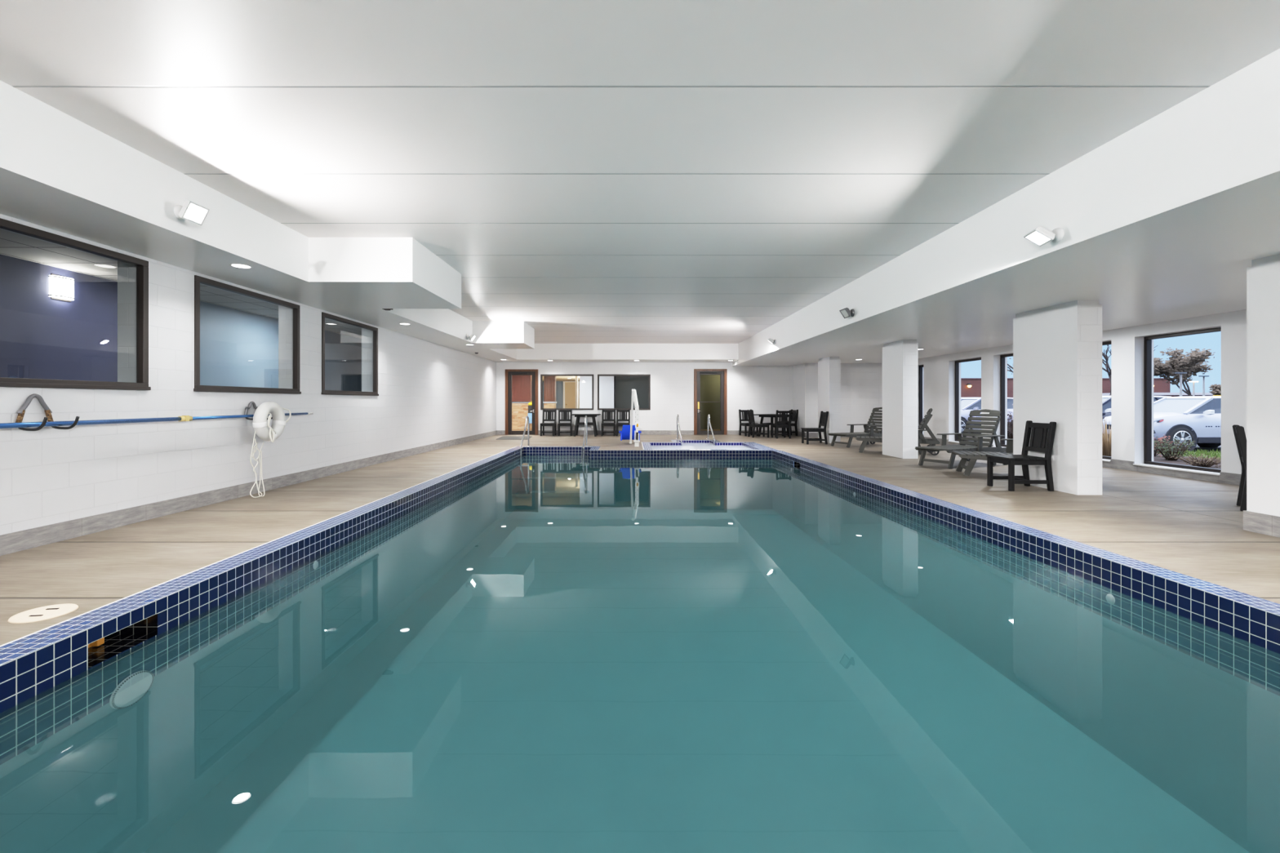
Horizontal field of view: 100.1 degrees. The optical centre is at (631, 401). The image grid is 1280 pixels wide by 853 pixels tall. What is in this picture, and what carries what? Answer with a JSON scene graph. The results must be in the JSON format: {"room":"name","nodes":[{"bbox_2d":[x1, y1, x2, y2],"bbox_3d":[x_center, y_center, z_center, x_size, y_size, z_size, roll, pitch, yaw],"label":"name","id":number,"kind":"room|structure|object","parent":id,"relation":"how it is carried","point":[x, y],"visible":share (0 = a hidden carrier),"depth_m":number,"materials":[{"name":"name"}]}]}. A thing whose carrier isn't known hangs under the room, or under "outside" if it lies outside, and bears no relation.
{"room":"indoor swimming pool","nodes":[
{"label":"indoor swimming pool","id":0,"kind":"room"},
{"bbox_2d":[0,253,361,391],"bbox_3d":[-6.820,-0.334,7.400,0.120,2.900,14.000,0,0,0],"label":"window glass","id":1,"kind":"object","parent":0,"point":[42,336],"depth_m":6.77,"materials":[{"name":"glass"}]},
{"bbox_2d":[48,273,74,302],"bbox_3d":[-6.713,-1.350,6.350,0.094,0.290,0.260,0,0,0],"label":"wall sconce","id":2,"kind":"object","parent":1,"relation":"attached to","point":[60,287],"visible":1,"depth_m":6.29,"materials":[{"name":"white glass"}]},
{"bbox_2d":[0,229,361,338],"bbox_3d":[-5.875,-1.624,7.400,2.010,0.080,14.000,0,0,0],"label":"ceiling","id":3,"kind":"structure","parent":0,"point":[11,244],"depth_m":6.23,"materials":[{"name":"paint"}]},
{"bbox_2d":[0,213,496,534],"bbox_3d":[-4.730,-0.259,7.130,0.280,2.750,22.260,0,0,0],"label":"wall","id":4,"kind":"structure","parent":0,"point":[429,393],"depth_m":5.55,"materials":[{"name":"paint"}]},
{"bbox_2d":[15,393,79,431],"bbox_3d":[-4.466,0.077,4.107,0.234,0.280,0.266,0,0,0],"label":"wall hook","id":5,"kind":"object","parent":4,"relation":"attached to","point":[21,411],"visible":0.87,"depth_m":4.07,"materials":[{"name":"metal"}]},
{"bbox_2d":[0,412,313,428],"bbox_3d":[-4.473,0.164,5.060,0.056,0.058,4.920,0,0,0],"label":"pole","id":6,"kind":"object","parent":5,"relation":"on","point":[184,418],"visible":0.9,"depth_m":4.68,"materials":[{"name":"blue metal"}]},
{"bbox_2d":[0,217,151,390],"bbox_3d":[-4.600,-0.723,4.195,0.080,1.222,1.790,0,0,0],"label":"window","id":7,"kind":"structure","parent":4,"relation":"in","point":[142,268],"depth_m":4.69,"materials":[{"name":"brown metal"}]},
{"bbox_2d":[193,275,301,394],"bbox_3d":[-4.600,-0.723,6.515,0.080,1.222,1.790,0,0,0],"label":"window","id":8,"kind":"structure","parent":4,"relation":"in","point":[197,279],"depth_m":6.27,"materials":[{"name":"brown metal"}]},
{"bbox_2d":[0,430,497,555],"bbox_3d":[-4.583,1.042,7.130,0.014,0.148,22.260,0,0,0],"label":"baseboard","id":9,"kind":"structure","parent":4,"relation":"attached to","point":[10,543],"depth_m":5.36,"materials":[{"name":"grey tile"}]},
{"bbox_2d":[244,401,272,420],"bbox_3d":[-4.466,0.104,6.460,0.234,0.224,0.266,0,0,0],"label":"wall hook","id":10,"kind":"object","parent":4,"relation":"attached to","point":[246,408],"visible":0.6,"depth_m":6.39,"materials":[{"name":"metal"}]},
{"bbox_2d":[249,401,291,497],"bbox_3d":[-4.341,0.554,6.469,0.188,1.127,0.591,0,0,0],"label":"life ring","id":11,"kind":"object","parent":10,"relation":"hanging from","point":[260,424],"visible":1,"depth_m":6.34,"materials":[{"name":"white plastic"}]},
{"bbox_2d":[321,311,378,395],"bbox_3d":[-4.600,-0.723,8.813,0.080,1.222,1.754,0,0,0],"label":"window","id":12,"kind":"structure","parent":4,"relation":"in","point":[375,393],"depth_m":8.78,"materials":[{"name":"brown metal"}]},
{"bbox_2d":[0,80,520,361],"bbox_3d":[-4.135,-1.623,7.130,0.910,0.507,22.260,0,0,0],"label":"soffit","id":13,"kind":"structure","parent":0,"point":[60,172],"depth_m":4.28,"materials":[{"name":"white paint"}]},
{"bbox_2d":[173,200,209,225],"bbox_3d":[-3.575,-1.528,4.326,0.211,0.151,0.205,0,0,0],"label":"floodlight","id":14,"kind":"object","parent":13,"relation":"attached to","point":[192,211],"visible":1,"depth_m":4.32,"materials":[{"name":"metal"}]},
{"bbox_2d":[228,263,253,268],"bbox_3d":[-3.930,-1.368,5.400,0.200,0.004,0.200,0,0,0],"label":"recessed light","id":15,"kind":"object","parent":13,"relation":"attached to","point":[236,265],"visible":1,"depth_m":5.40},
{"bbox_2d":[308,237,461,308],"bbox_3d":[-3.087,-1.623,6.990,1.186,0.507,1.760,0,0,0],"label":"soffit box","id":16,"kind":"object","parent":13,"relation":"attached to","point":[380,273],"visible":1,"depth_m":6.11,"materials":[{"name":"white paint"}]},
{"bbox_2d":[466,333,475,341],"bbox_3d":[-3.576,-1.440,11.971,0.207,0.157,0.201,0,0,0],"label":"floodlight","id":17,"kind":"object","parent":13,"relation":"attached to","point":[472,337],"visible":1,"depth_m":11.95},
{"bbox_2d":[472,320,534,348],"bbox_3d":[-3.087,-1.623,13.110,1.186,0.507,1.380,0,0,0],"label":"soffit box","id":18,"kind":"object","parent":13,"relation":"attached to","point":[489,334],"visible":1,"depth_m":12.42,"materials":[{"name":"white paint"}]},
{"bbox_2d":[531,381,563,408],"bbox_3d":[-2.850,-0.184,24.330,9.300,2.600,11.740,0,0,0],"label":"wall","id":19,"kind":"structure","parent":0,"point":[559,384],"depth_m":30.10,"materials":[{"name":"grey paint"}]},
{"bbox_2d":[563,381,579,408],"bbox_3d":[-3.340,-0.019,30.035,0.960,2.270,0.130,0,0,0],"label":"door","id":20,"kind":"structure","parent":19,"relation":"in","point":[569,387],"depth_m":30.04,"materials":[{"name":"beige paint"}]},
{"bbox_2d":[575,376,577,408],"bbox_3d":[-2.450,-0.024,24.040,0.100,2.280,0.120,0,0,0],"label":"trim","id":21,"kind":"structure","parent":19,"relation":"attached to","point":[576,377],"depth_m":23.98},
{"bbox_2d":[531,375,579,381],"bbox_3d":[-2.850,-1.249,26.250,9.100,0.170,7.700,0,0,0],"label":"soffit lobby","id":22,"kind":"structure","parent":0,"point":[557,378],"depth_m":27.30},
{"bbox_2d":[579,376,648,408],"bbox_3d":[-0.135,-0.109,21.000,3.670,2.450,1.000,0,0,0],"label":"wall","id":23,"kind":"structure","parent":0,"point":[624,385],"depth_m":21.40,"materials":[{"name":"paint"}]},
{"bbox_2d":[511,423,719,431],"bbox_3d":[-1.650,1.166,24.235,11.700,0.100,11.930,0,0,0],"label":"floor","id":24,"kind":"structure","parent":0,"point":[531,429],"depth_m":21.55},
{"bbox_2d":[511,375,531,429],"bbox_3d":[-4.880,-0.014,22.200,1.500,2.260,0.480,0,0,0],"label":"wall","id":25,"kind":"structure","parent":24,"relation":"on","point":[521,384],"depth_m":22.03,"materials":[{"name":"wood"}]},
{"bbox_2d":[528,400,532,430],"bbox_3d":[-3.925,0.536,21.000,0.230,1.160,0.200,0,0,0],"label":"cart","id":26,"kind":"object","parent":24,"relation":"on","point":[530,406],"visible":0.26,"depth_m":20.91,"materials":[{"name":"multicoloured plastic"}]},
{"bbox_2d":[542,376,556,408],"bbox_3d":[-3.395,-0.014,22.400,0.510,2.260,0.480,0,0,0],"label":"wall","id":27,"kind":"structure","parent":24,"relation":"on","point":[549,382],"depth_m":22.23,"materials":[{"name":"brown wood"}]},
{"bbox_2d":[516,343,738,362],"bbox_3d":[-0.120,-1.619,17.730,7.120,0.515,1.060,0,0,0],"label":"soffit","id":28,"kind":"structure","parent":0,"point":[542,353],"depth_m":17.20,"materials":[{"name":"white paint"}]},
{"bbox_2d":[0,0,1279,343],"bbox_3d":[0.800,-2.002,7.130,15.600,0.250,22.660,0,0,0],"label":"ceiling","id":29,"kind":"structure","parent":0,"point":[588,171],"depth_m":3.53,"materials":[{"name":"paint"}]},
{"bbox_2d":[0,435,1279,645],"bbox_3d":[1.785,1.116,7.130,12.750,0.001,22.260,0,0,0],"label":"floor","id":30,"kind":"structure","parent":0,"point":[1193,528],"depth_m":5.02,"materials":[{"name":"tile"}]},
{"bbox_2d":[7,603,79,623],"bbox_3d":[-3.095,1.112,2.827,0.254,0.008,0.254,0,0,0],"label":"lid","id":31,"kind":"object","parent":30,"relation":"on","point":[47,612],"visible":1,"depth_m":2.81,"materials":[{"name":"beige plastic"}]},
{"bbox_2d":[495,435,532,439],"bbox_3d":[-3.610,1.109,16.625,1.099,0.011,1.450,0,0,0],"label":"doormat","id":32,"kind":"object","parent":30,"relation":"on","point":[504,437],"visible":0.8,"depth_m":16.48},
{"bbox_2d":[520,415,530,481],"bbox_3d":[-2.600,1.105,13.100,0.090,1.522,1.010,0,0,0],"label":"handrail","id":33,"kind":"object","parent":30,"relation":"on","point":[526,416],"visible":0.98,"depth_m":13.06,"materials":[{"name":"silver metal"}]},
{"bbox_2d":[540,408,555,435],"bbox_3d":[-2.760,0.682,17.833,0.450,0.868,0.592,0,0,0],"label":"dining chair","id":34,"kind":"object","parent":30,"relation":"on","point":[549,411],"visible":1,"depth_m":18.04,"materials":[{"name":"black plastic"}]},
{"bbox_2d":[558,408,572,435],"bbox_3d":[-2.204,0.682,17.833,0.450,0.868,0.592,0,0,-6],"label":"dining chair","id":35,"kind":"object","parent":30,"relation":"on","point":[566,412],"visible":0.99,"depth_m":18.04,"materials":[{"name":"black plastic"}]},
{"bbox_2d":[582,415,588,481],"bbox_3d":[-1.130,1.100,13.100,0.090,1.532,1.010,0,0,0],"label":"handrail","id":36,"kind":"object","parent":30,"relation":"on","point":[586,418],"visible":0.95,"depth_m":12.83,"materials":[{"name":"silver metal"}]},
{"bbox_2d":[570,413,600,436],"bbox_3d":[-1.500,0.761,17.720,0.920,0.723,0.920,0,0,0],"label":"dining table","id":37,"kind":"object","parent":30,"relation":"on","point":[578,416],"visible":0.95,"depth_m":17.41,"materials":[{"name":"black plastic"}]},
{"bbox_2d":[601,408,615,435],"bbox_3d":[-0.760,0.682,17.853,0.450,0.868,0.592,0,0,0],"label":"dining chair","id":38,"kind":"object","parent":30,"relation":"on","point":[607,412],"visible":1,"depth_m":18.05,"materials":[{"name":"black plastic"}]},
{"bbox_2d":[616,408,630,435],"bbox_3d":[-0.270,0.682,17.853,0.450,0.868,0.592,0,0,0],"label":"dining chair","id":39,"kind":"object","parent":30,"relation":"on","point":[623,411],"visible":0.84,"depth_m":18.06,"materials":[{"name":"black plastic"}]},
{"bbox_2d":[618,389,641,446],"bbox_3d":[-0.030,0.396,13.960,0.590,1.440,1.281,0,0,0],"label":"lift","id":40,"kind":"object","parent":30,"relation":"on","point":[631,432],"visible":1,"depth_m":13.65,"materials":[{"name":"white plastic"}]},
{"bbox_2d":[0,447,1279,852],"bbox_3d":[0.376,1.791,6.745,6.091,1.350,13.090,0,0,0],"label":"swimming pool","id":41,"kind":"object","parent":30,"relation":"in","point":[628,657],"visible":0.97,"depth_m":3.91,"materials":[{"name":"tile"}]},
{"bbox_2d":[88,613,157,668],"bbox_3d":[-2.839,1.251,2.827,0.340,0.119,0.386,0,0,0],"label":"throat","id":42,"kind":"object","parent":41,"relation":"attached to","point":[115,643],"visible":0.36,"depth_m":2.95,"materials":[{"name":"tile"}]},
{"bbox_2d":[88,637,104,648],"bbox_3d":[-2.879,1.263,2.780,0.060,0.094,0.240,0,0,0],"label":"flap","id":43,"kind":"object","parent":42,"relation":"in","point":[100,642],"visible":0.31,"depth_m":2.86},
{"bbox_2d":[109,670,154,709],"bbox_3d":[-2.662,1.536,2.865,0.014,0.161,0.246,0,0,0],"label":"underwater light","id":44,"kind":"object","parent":41,"relation":"attached to","point":[135,686],"visible":1,"depth_m":2.85,"materials":[{"name":"white plastic"}]},
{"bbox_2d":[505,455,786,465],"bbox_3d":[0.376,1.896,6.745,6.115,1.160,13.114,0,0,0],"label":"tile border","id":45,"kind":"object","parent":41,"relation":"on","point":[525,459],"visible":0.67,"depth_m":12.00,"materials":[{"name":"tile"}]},
{"bbox_2d":[1106,593,1115,604],"bbox_3d":[3.365,1.386,3.770,0.012,0.072,0.072,0,0,0],"label":"fitting","id":46,"kind":"object","parent":41,"relation":"attached to","point":[1110,598],"visible":1,"depth_m":3.76,"materials":[{"name":"white plastic"}]},
{"bbox_2d":[0,446,1279,666],"bbox_3d":[0.365,1.115,6.745,6.500,0.002,13.490,0,0,0],"label":"pool coping","id":47,"kind":"object","parent":30,"relation":"on","point":[10,651],"visible":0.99,"depth_m":3.57,"materials":[{"name":"tile"}]},
{"bbox_2d":[675,413,682,445],"bbox_3d":[1.385,0.990,15.450,0.090,1.252,1.389,0,0,0],"label":"handrail","id":48,"kind":"object","parent":30,"relation":"on","point":[677,416],"visible":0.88,"depth_m":15.83,"materials":[{"name":"silver metal"}]},
{"bbox_2d":[649,440,760,449],"bbox_3d":[1.775,1.566,14.090,2.550,0.900,3.020,0,0,0],"label":"basin","id":49,"kind":"object","parent":30,"relation":"in","point":[683,441],"visible":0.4,"depth_m":14.70,"materials":[{"name":"tile"}]},
{"bbox_2d":[651,443,751,449],"bbox_3d":[1.775,1.201,14.090,2.550,0.001,3.020,0,0,0],"label":"water","id":50,"kind":"object","parent":49,"relation":"in","point":[685,446],"visible":0.56,"depth_m":14.08,"materials":[{"name":"liquid"}]},
{"bbox_2d":[641,440,777,450],"bbox_3d":[1.840,1.115,14.075,3.120,0.002,3.450,0,0,0],"label":"coping","id":51,"kind":"object","parent":30,"relation":"on","point":[646,446],"visible":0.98,"depth_m":13.06,"materials":[{"name":"tile"}]},
{"bbox_2d":[706,413,715,442],"bbox_3d":[2.310,0.990,15.477,0.090,1.252,1.337,0,0,0],"label":"handrail","id":52,"kind":"object","parent":30,"relation":"on","point":[708,415],"visible":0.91,"depth_m":15.81,"materials":[{"name":"silver metal"}]},
{"bbox_2d":[738,408,758,435],"bbox_3d":[3.894,0.682,17.813,0.450,0.868,0.592,0,0,-10],"label":"dining chair","id":53,"kind":"object","parent":30,"relation":"on","point":[744,415],"visible":0.62,"depth_m":17.98,"materials":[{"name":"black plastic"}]},
{"bbox_2d":[746,409,769,437],"bbox_3d":[4.027,0.682,16.997,0.592,0.868,0.450,0,0,-6],"label":"dining chair","id":54,"kind":"object","parent":30,"relation":"on","point":[750,413],"visible":1,"depth_m":16.81,"materials":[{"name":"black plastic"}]},
{"bbox_2d":[753,413,794,437],"bbox_3d":[4.620,0.761,17.350,0.920,0.723,0.920,0,0,-38],"label":"dining table","id":55,"kind":"object","parent":30,"relation":"on","point":[762,415],"visible":0.66,"depth_m":17.36,"materials":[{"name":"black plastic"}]},
{"bbox_2d":[770,409,791,438],"bbox_3d":[4.631,0.682,16.587,0.450,0.868,0.592,0,0,-2],"label":"dining chair","id":56,"kind":"object","parent":30,"relation":"on","point":[782,413],"visible":0.99,"depth_m":16.35,"materials":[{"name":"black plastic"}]},
{"bbox_2d":[777,409,798,435],"bbox_3d":[5.183,0.682,17.826,0.592,0.868,0.450,0,0,-10],"label":"dining chair","id":57,"kind":"object","parent":30,"relation":"on","point":[793,418],"visible":0.63,"depth_m":17.66,"materials":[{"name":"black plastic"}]},
{"bbox_2d":[800,411,828,444],"bbox_3d":[4.903,0.682,14.340,0.592,0.868,0.450,0,0,0],"label":"dining chair","id":58,"kind":"object","parent":30,"relation":"on","point":[824,415],"visible":1,"depth_m":14.14,"materials":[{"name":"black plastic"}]},
{"bbox_2d":[828,407,882,448],"bbox_3d":[5.845,0.630,13.593,1.629,0.997,0.800,0,0,-22],"label":"sun lounger","id":59,"kind":"object","parent":30,"relation":"on","point":[866,433],"visible":0.7,"depth_m":13.62,"materials":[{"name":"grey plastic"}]},
{"bbox_2d":[855,408,940,455],"bbox_3d":[5.821,0.630,11.796,1.629,0.997,0.800,0,0,23],"label":"sun lounger","id":60,"kind":"object","parent":30,"relation":"on","point":[922,440],"visible":0.52,"depth_m":11.39,"materials":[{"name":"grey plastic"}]},
{"bbox_2d":[915,408,1007,469],"bbox_3d":[5.851,0.630,9.495,1.629,0.997,0.800,0,0,-25],"label":"sun lounger","id":61,"kind":"object","parent":30,"relation":"on","point":[978,439],"visible":0.82,"depth_m":9.53,"materials":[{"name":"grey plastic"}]},
{"bbox_2d":[951,438,1013,475],"bbox_3d":[5.820,0.630,8.098,1.629,0.997,0.800,0,0,21],"label":"sun lounger","id":62,"kind":"object","parent":30,"relation":"on","point":[974,456],"visible":0.24,"depth_m":8.21,"materials":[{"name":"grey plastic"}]},
{"bbox_2d":[986,420,1056,491],"bbox_3d":[5.018,0.682,6.920,0.592,0.868,0.450,0,0,0],"label":"dining chair","id":63,"kind":"object","parent":30,"relation":"on","point":[1038,433],"visible":1,"depth_m":6.80,"materials":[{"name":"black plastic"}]},
{"bbox_2d":[1232,425,1246,511],"bbox_3d":[6.577,0.682,5.454,0.592,0.868,0.450,0,0,45],"label":"dining chair","id":64,"kind":"object","parent":30,"relation":"on","point":[1238,431],"visible":0.56,"depth_m":5.49,"materials":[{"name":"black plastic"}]},
{"bbox_2d":[496,361,882,432],"bbox_3d":[1.790,-0.381,17.710,13.320,2.993,1.500,0,0,0],"label":"wall","id":65,"kind":"structure","parent":0,"point":[762,389],"depth_m":18.26,"materials":[{"name":"paint"}]},
{"bbox_2d":[505,368,537,435],"bbox_3d":[-3.732,0.002,18.290,1.124,2.228,0.181,0,0,0],"label":"door","id":66,"kind":"structure","parent":65,"relation":"in","point":[508,372],"depth_m":18.26,"materials":[{"name":"brown wood"}]},
{"bbox_2d":[540,374,593,409],"bbox_3d":[-2.185,-0.336,18.293,1.810,1.213,0.095,0,0,0],"label":"window","id":67,"kind":"structure","parent":65,"relation":"in","point":[541,375],"depth_m":18.25,"materials":[{"name":"brown metal"}]},
{"bbox_2d":[597,374,650,409],"bbox_3d":[-0.250,-0.336,18.293,1.800,1.213,0.095,0,0,0],"label":"window","id":68,"kind":"structure","parent":65,"relation":"in","point":[598,375],"depth_m":18.25,"materials":[{"name":"brown metal"}]},
{"bbox_2d":[497,430,879,437],"bbox_3d":[1.775,1.042,17.603,12.730,0.148,1.314,0,0,0],"label":"baseboard","id":69,"kind":"structure","parent":65,"relation":"attached to","point":[499,432],"depth_m":18.25,"materials":[{"name":"beige tile"}]},
{"bbox_2d":[693,368,727,435],"bbox_3d":[2.696,-0.004,18.290,1.122,2.240,0.181,0,0,0],"label":"door","id":70,"kind":"structure","parent":65,"relation":"in","point":[697,372],"depth_m":18.26,"materials":[{"name":"brown wood"}]},
{"bbox_2d":[804,363,805,432],"bbox_3d":[5.505,-0.130,16.948,0.030,2.196,0.025,0,0,0],"label":"trim","id":71,"kind":"structure","parent":65,"relation":"attached to","point":[805,363],"depth_m":16.93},
{"bbox_2d":[700,374,719,429],"bbox_3d":[3.000,-0.184,20.330,2.400,2.600,3.740,0,0,0],"label":"wall","id":72,"kind":"structure","parent":0,"point":[709,384],"depth_m":22.00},
{"bbox_2d":[817,356,840,443],"bbox_3d":[5.500,-0.056,14.920,0.300,2.344,0.880,0,0,0],"label":"column","id":73,"kind":"structure","parent":0,"point":[829,367],"depth_m":14.48,"materials":[{"name":"paint"}]},
{"bbox_2d":[882,339,918,458],"bbox_3d":[5.500,-0.056,10.995,0.300,2.344,0.870,0,0,0],"label":"column","id":74,"kind":"structure","parent":0,"point":[900,357],"depth_m":10.64,"materials":[{"name":"paint"}]},
{"bbox_2d":[732,48,1279,365],"bbox_3d":[5.790,-1.552,7.130,4.700,0.649,22.260,0,0,0],"label":"soffit","id":75,"kind":"structure","parent":0,"point":[1165,220],"depth_m":4.77,"materials":[{"name":"white paint"}]},
{"bbox_2d":[839,307,854,318],"bbox_3d":[3.345,-1.375,8.290,0.189,0.141,0.195,0,0,0],"label":"floodlight","id":76,"kind":"object","parent":75,"relation":"attached to","point":[846,313],"visible":1,"depth_m":8.27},
{"bbox_2d":[1023,226,1063,246],"bbox_3d":[3.318,-1.337,4.294,0.250,0.132,0.200,0,0,8],"label":"floodlight","id":77,"kind":"object","parent":75,"relation":"attached to","point":[1040,236],"visible":1,"depth_m":4.28,"materials":[{"name":"metal"}]},
{"bbox_2d":[1013,299,1102,494],"bbox_3d":[5.500,-0.056,6.970,0.300,2.344,1.080,0,0,0],"label":"column","id":78,"kind":"structure","parent":0,"point":[1057,349],"depth_m":6.61,"materials":[{"name":"paint"}]},
{"bbox_2d":[918,309,1246,474],"bbox_3d":[8.295,-0.180,7.230,0.310,3.393,22.460,0,0,0],"label":"wall","id":79,"kind":"structure","parent":0,"point":[1126,343],"depth_m":8.80,"materials":[{"name":"paint"}]},
{"bbox_2d":[919,364,923,424],"bbox_3d":[8.330,-0.025,15.190,0.080,2.056,0.520,0,0,0],"label":"window","id":80,"kind":"structure","parent":79,"relation":"in","point":[921,366],"depth_m":15.40,"materials":[{"name":"black metal"}]},
{"bbox_2d":[955,357,981,441],"bbox_3d":[8.330,-0.025,13.105,0.080,2.056,1.270,0,0,0],"label":"window","id":81,"kind":"structure","parent":79,"relation":"in","point":[957,362],"depth_m":13.69,"materials":[{"name":"black metal"}]},
{"bbox_2d":[1000,353,1013,447],"bbox_3d":[8.330,-0.025,11.415,0.080,2.056,1.270,0,0,0],"label":"window","id":82,"kind":"structure","parent":79,"relation":"in","point":[1002,357],"depth_m":12.00,"materials":[{"name":"black metal"}]},
{"bbox_2d":[924,436,1241,485],"bbox_3d":[8.133,1.040,6.480,0.014,0.152,20.960,0,0,0],"label":"baseboard","id":83,"kind":"structure","parent":79,"relation":"attached to","point":[1224,477],"depth_m":8.10,"materials":[{"name":"beige tile"}]},
{"bbox_2d":[1102,341,1111,459],"bbox_3d":[8.330,-0.025,9.725,0.080,2.056,1.270,0,0,0],"label":"window","id":84,"kind":"structure","parent":79,"relation":"in","point":[1107,343],"depth_m":9.35,"materials":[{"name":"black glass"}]},
{"bbox_2d":[1133,463,1219,475],"bbox_3d":[8.205,1.006,8.035,0.190,0.018,1.266,0,0,0],"label":"trim","id":85,"kind":"structure","parent":79,"relation":"attached to","point":[1140,464],"depth_m":7.98,"materials":[{"name":"paint"}]},
{"bbox_2d":[1143,327,1221,472],"bbox_3d":[8.330,-0.025,8.035,0.080,2.056,1.270,0,0,0],"label":"window","id":86,"kind":"structure","parent":79,"relation":"in","point":[1148,340],"depth_m":8.62,"materials":[{"name":"black metal"}]},
{"bbox_2d":[1246,253,1279,516],"bbox_3d":[5.500,-0.056,3.980,0.300,2.344,1.360,0,0,0],"label":"column","id":87,"kind":"structure","parent":0,"point":[1263,277],"depth_m":4.54,"materials":[{"name":"paint"}]},
{"bbox_2d":[1243,510,1279,537],"bbox_3d":[5.500,1.031,3.980,0.330,0.170,1.390,0,0,0],"label":"baseboard","id":88,"kind":"structure","parent":87,"relation":"attached to","point":[1261,523],"depth_m":4.54,"materials":[{"name":"beige tile"}]},
{"label":"outside","id":89,"kind":"structure","parent":0,"visible":0},
{"bbox_2d":[967,428,1221,452],"bbox_3d":[84.225,1.446,80.000,151.550,0.001,200.000,0,0,0],"label":"parking lot","id":90,"kind":"structure","parent":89,"point":[1196,448],"depth_m":16.66,"materials":[{"name":"asphalt"}]},
{"bbox_2d":[960,397,1013,432],"bbox_3d":[16.065,0.661,24.900,4.670,1.750,2.240,0,0,0],"label":"car","id":91,"kind":"object","parent":90,"relation":"on","point":[968,404],"visible":0.12,"depth_m":24.13,"materials":[{"name":"silver metal"}]},
{"bbox_2d":[960,377,1170,397],"bbox_3d":[56.700,-0.944,81.744,37.600,4.780,14.712,0,0,0],"label":"brick building","id":92,"kind":"structure","parent":90,"relation":"on","point":[970,387],"depth_m":75.01,"materials":[{"name":"brick"}]},
{"bbox_2d":[961,434,1221,469],"bbox_3d":[10.875,1.376,14.500,4.850,0.140,39.000,0,0,0],"label":"planting bed","id":93,"kind":"object","parent":90,"relation":"on","point":[1156,459],"depth_m":11.75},
{"bbox_2d":[974,404,1013,439],"bbox_3d":[9.477,0.688,13.673,1.594,1.283,1.325,0,0,-10],"label":"flowering shrub","id":94,"kind":"object","parent":93,"relation":"on","point":[1010,429],"visible":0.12,"depth_m":13.38,"materials":[{"name":"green plant"}]},
{"bbox_2d":[1102,416,1111,456],"bbox_3d":[9.943,0.795,11.221,1.025,1.069,1.001,0,0,-38],"label":"ornamental grass","id":95,"kind":"object","parent":93,"relation":"on","point":[1106,444],"depth_m":11.11,"materials":[{"name":"plant"}]},
{"bbox_2d":[1153,434,1173,456],"bbox_3d":[12.577,1.049,12.979,0.829,0.562,0.813,0,0,0],"label":"shrub","id":96,"kind":"object","parent":93,"relation":"on","point":[1165,437],"visible":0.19,"depth_m":12.82,"materials":[{"name":"green plant"}]},
{"bbox_2d":[1153,435,1198,460],"bbox_3d":[12.096,1.038,12.011,0.899,0.585,0.840,0,0,35],"label":"shrub","id":97,"kind":"object","parent":93,"relation":"on","point":[1168,448],"visible":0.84,"depth_m":11.96,"materials":[{"name":"green plant"}]},
{"bbox_2d":[1169,453,1221,467],"bbox_3d":[11.498,1.215,10.789,0.856,0.359,0.994,0,0,0],"label":"shrub","id":98,"kind":"object","parent":93,"relation":"on","point":[1210,462],"visible":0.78,"depth_m":10.74,"materials":[{"name":"green plant"}]},
{"bbox_2d":[1102,344,1157,395],"bbox_3d":[30.551,-1.374,34.028,3.005,5.683,2.854,0,0,0],"label":"tree","id":99,"kind":"object","parent":90,"relation":"on","point":[1106,357],"visible":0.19,"depth_m":33.95,"materials":[{"name":"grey plant"}]},
{"bbox_2d":[1102,395,1168,443],"bbox_3d":[16.915,0.651,19.200,4.670,1.770,2.240,0,0,0],"label":"car","id":100,"kind":"object","parent":90,"relation":"on","point":[1106,400],"visible":0.02,"depth_m":18.46,"materials":[{"name":"white paint"}]},
{"bbox_2d":[1102,392,1212,396],"bbox_3d":[66.500,0.146,69.000,10.400,2.600,6.400,0,0,0],"label":"annex building","id":101,"kind":"structure","parent":90,"relation":"on","point":[1170,394],"depth_m":65.81,"materials":[{"name":"red brick"}]},
{"bbox_2d":[1102,395,1221,452],"bbox_3d":[17.095,0.676,16.220,4.670,1.720,2.240,0,0,0],"label":"car","id":102,"kind":"object","parent":90,"relation":"on","point":[1197,419],"visible":0.44,"depth_m":15.36,"materials":[{"name":"white paint"}]},
{"bbox_2d":[1203,409,1214,414],"bbox_3d":[16.370,0.291,15.210,0.140,0.150,0.220,0,0,0],"label":"mirror","id":103,"kind":"object","parent":102,"relation":"attached to","point":[1209,411],"depth_m":15.14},
{"bbox_2d":[1174,372,1186,396],"bbox_3d":[47.167,-0.555,46.000,0.840,4.001,0.476,0,0,0],"label":"street lamp","id":104,"kind":"object","parent":90,"relation":"on","point":[1180,373],"visible":0.42,"depth_m":45.95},
{"bbox_2d":[1153,347,1214,395],"bbox_3d":[51.831,-1.834,50.357,5.550,6.571,6.788,0,0,0],"label":"tree","id":105,"kind":"object","parent":90,"relation":"on","point":[1191,364],"visible":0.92,"depth_m":49.87,"materials":[{"name":"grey plant"}]},
{"bbox_2d":[1155,448,1221,459],"bbox_3d":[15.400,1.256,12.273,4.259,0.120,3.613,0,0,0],"label":"grass","id":106,"kind":"structure","parent":90,"relation":"on","point":[1202,451],"depth_m":13.35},
{"bbox_2d":[1198,375,1208,395],"bbox_3d":[57.673,-0.605,54.000,0.840,4.103,0.476,0,0,0],"label":"street lamp","id":107,"kind":"object","parent":90,"relation":"on","point":[1202,376],"visible":0.42,"depth_m":53.95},
{"bbox_2d":[1208,383,1221,395],"bbox_3d":[63.962,-0.265,57.660,2.485,3.515,3.388,0,0,0],"label":"tree","id":108,"kind":"object","parent":90,"relation":"on","point":[1216,388],"visible":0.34,"depth_m":58.06,"materials":[{"name":"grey plant"}]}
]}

